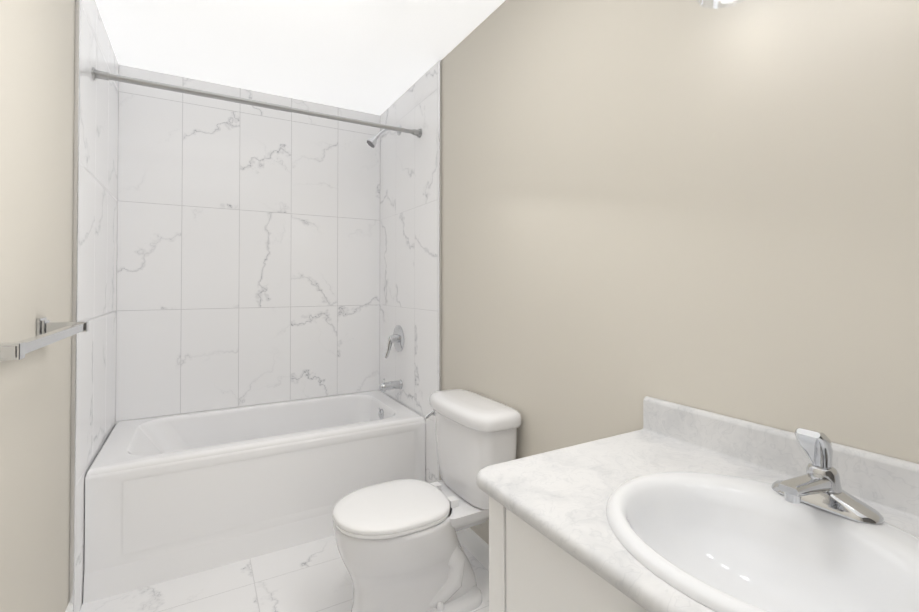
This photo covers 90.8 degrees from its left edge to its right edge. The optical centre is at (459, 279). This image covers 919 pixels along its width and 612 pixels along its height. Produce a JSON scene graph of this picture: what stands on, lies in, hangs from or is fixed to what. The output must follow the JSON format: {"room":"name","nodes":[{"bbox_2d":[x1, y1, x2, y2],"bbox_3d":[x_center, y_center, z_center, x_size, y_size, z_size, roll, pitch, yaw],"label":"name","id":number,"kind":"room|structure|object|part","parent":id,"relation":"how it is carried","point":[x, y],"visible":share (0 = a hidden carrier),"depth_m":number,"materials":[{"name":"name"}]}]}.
{"room":"bathroom","nodes":[
{"label":"bathroom","id":0,"kind":"room"},
{"bbox_2d":[0,0,74,611],"bbox_3d":[-1.002,0.033,0.770,0.148,2.500,3.900,0,-1,-30],"label":"wall","id":1,"kind":"structure","parent":0,"point":[37,50],"depth_m":1.31,"materials":[{"name":"beige paint"}]},
{"bbox_2d":[0,317,88,360],"bbox_3d":[-1.049,0.142,1.113,0.112,0.062,0.651,0,-1,-30],"label":"towel rail","id":2,"kind":"object","parent":1,"relation":"attached to","point":[47,332],"visible":1,"depth_m":1.07,"materials":[{"name":"silver metal"}]},
{"bbox_2d":[65,603,72,611],"bbox_3d":[-0.736,1.228,0.452,0.013,0.102,2.809,0,-1,-30],"label":"baseboard","id":3,"kind":"structure","parent":1,"relation":"attached to","point":[69,608],"depth_m":1.65,"materials":[{"name":"white wood"}]},
{"bbox_2d":[69,0,80,611],"bbox_3d":[-1.436,0.044,1.690,0.014,2.500,0.011,0,-1,-30],"label":"trim","id":4,"kind":"structure","parent":1,"relation":"attached to","point":[74,308],"depth_m":1.69,"materials":[{"name":"silver metal"}]},
{"bbox_2d":[74,0,118,611],"bbox_3d":[-1.671,0.049,2.098,0.012,2.500,0.930,0,-1,-30],"label":"wall tile","id":5,"kind":"structure","parent":1,"relation":"attached to","point":[97,271],"depth_m":1.98,"materials":[{"name":"white tile"}]},
{"bbox_2d":[115,65,379,424],"bbox_3d":[-1.272,0.060,2.948,1.844,2.500,0.150,0,-1,-30],"label":"wall","id":6,"kind":"structure","parent":0,"point":[248,255],"depth_m":2.81,"materials":[{"name":"tile"}]},
{"bbox_2d":[79,536,488,611],"bbox_3d":[-0.304,1.339,1.240,1.844,0.100,4.050,0,-1,-30],"label":"floor","id":7,"kind":"structure","parent":0,"point":[313,576],"depth_m":1.90,"materials":[{"name":"tile"}]},
{"bbox_2d":[83,390,425,603],"bbox_3d":[-1.038,1.045,2.527,1.518,0.520,0.786,0,-1,-30],"label":"bathtub","id":8,"kind":"object","parent":7,"relation":"on","point":[169,497],"visible":1,"depth_m":2.16,"materials":[{"name":"white ceramic"}]},
{"bbox_2d":[332,389,520,611],"bbox_3d":[-0.154,0.907,1.832,0.700,0.779,0.512,0,-1,-30],"label":"toilet","id":9,"kind":"object","parent":7,"relation":"on","point":[399,547],"visible":1,"depth_m":1.74,"materials":[{"name":"white ceramic"}]},
{"bbox_3d":[-0.254,0.885,1.776,0.471,0.042,0.380,0,-1,-30],"label":"seat","id":10,"kind":"part","parent":9,"relation":"part of","materials":[{"name":"white plastic"}]},
{"bbox_3d":[-0.133,0.636,2.125,0.056,0.040,0.025,0,-1,-30],"label":"lever","id":11,"kind":"part","parent":9,"relation":"part of","materials":[{"name":"silver metal"}]},
{"bbox_3d":[0.053,0.746,1.952,0.205,0.328,0.466,0,-1,-30],"label":"tank","id":12,"kind":"part","parent":9,"relation":"part of","materials":[{"name":"white ceramic"}]},
{"bbox_2d":[476,396,918,611],"bbox_3d":[0.524,0.776,0.747,0.604,1.013,0.960,0,-1,-30],"label":"bathroom vanity","id":13,"kind":"object","parent":7,"relation":"on","point":[672,507],"visible":1,"depth_m":0.84,"materials":[{"name":"white stone"}]},
{"bbox_3d":[0.204,0.809,0.808,0.017,0.644,0.390,0,-1,-30],"label":"door","id":14,"kind":"part","parent":13,"relation":"part of","materials":[{"name":"white wood"}]},
{"bbox_2d":[606,471,918,611],"bbox_3d":[0.501,0.458,0.738,0.472,0.250,0.520,0,-1,-30],"label":"sink","id":15,"kind":"object","parent":13,"relation":"in","point":[717,541],"depth_m":0.79,"materials":[{"name":"white ceramic"}]},
{"bbox_2d":[772,428,883,524],"bbox_3d":[0.630,0.341,0.813,0.159,0.142,0.168,0,-1,-30],"label":"faucet","id":16,"kind":"object","parent":13,"relation":"on","point":[818,494],"depth_m":0.80,"materials":[{"name":"silver metal"}]},
{"bbox_2d":[95,0,504,114],"bbox_3d":[-0.304,-1.261,1.272,1.844,0.100,4.050,0,-1,-30],"label":"ceiling","id":17,"kind":"structure","parent":0,"point":[378,57],"depth_m":2.28,"materials":[{"name":"white paint"}]},
{"bbox_2d":[442,0,918,544],"bbox_3d":[0.470,0.043,1.612,0.148,2.500,3.900,0,-1,-30],"label":"wall","id":18,"kind":"structure","parent":0,"point":[692,204],"depth_m":1.22,"materials":[{"name":"grey paint"}]},
{"bbox_2d":[380,60,438,482],"bbox_3d":[-0.337,0.059,2.861,0.012,2.500,0.930,0,-1,-30],"label":"wall tile","id":19,"kind":"structure","parent":18,"relation":"attached to","point":[409,233],"depth_m":2.75,"materials":[{"name":"white tile"}]},
{"bbox_2d":[92,67,421,137],"bbox_3d":[-0.895,-0.868,2.300,1.524,0.052,0.052,0,-1,-30],"label":"rail","id":20,"kind":"object","parent":19,"relation":"attached to","point":[102,75],"visible":0.98,"depth_m":2.18,"materials":[{"name":"silver metal"}]},
{"bbox_2d":[367,125,401,147],"bbox_3d":[-0.485,-0.918,2.898,0.221,0.170,0.064,0,-1,-30],"label":"shower head","id":21,"kind":"object","parent":19,"relation":"attached to","point":[372,142],"visible":0.85,"depth_m":2.86},
{"bbox_2d":[379,378,401,391],"bbox_3d":[-0.438,0.668,2.880,0.136,0.081,0.060,0,-1,-30],"label":"tub spout","id":22,"kind":"object","parent":19,"relation":"attached to","point":[385,386],"visible":1,"depth_m":2.86,"materials":[{"name":"silver metal"}]},
{"bbox_2d":[385,325,403,358],"bbox_3d":[-0.437,0.402,2.915,0.104,0.208,0.172,0,-1,-30],"label":"shower valve","id":23,"kind":"object","parent":19,"relation":"attached to","point":[396,338],"visible":1,"depth_m":2.90,"materials":[{"name":"silver metal"}]},
{"bbox_2d":[438,59,441,479],"bbox_3d":[-0.105,0.054,2.452,0.014,2.500,0.011,0,-1,-30],"label":"trim","id":24,"kind":"structure","parent":18,"relation":"attached to","point":[440,228],"depth_m":2.45,"materials":[{"name":"silver metal"}]},
{"bbox_2d":[457,528,488,570],"bbox_3d":[0.226,1.246,1.861,0.013,0.102,1.319,0,-1,-30],"label":"baseboard","id":25,"kind":"structure","parent":18,"relation":"attached to","point":[473,543],"depth_m":2.11,"materials":[{"name":"white wood"}]},
{"bbox_2d":[697,0,745,8],"bbox_3d":[0.710,-0.758,0.849,0.201,0.255,0.540,0,-1,-30],"label":"sconce","id":26,"kind":"object","parent":18,"relation":"attached to","point":[698,2],"visible":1,"depth_m":1.05,"materials":[{"name":"silver metal"}]}
]}

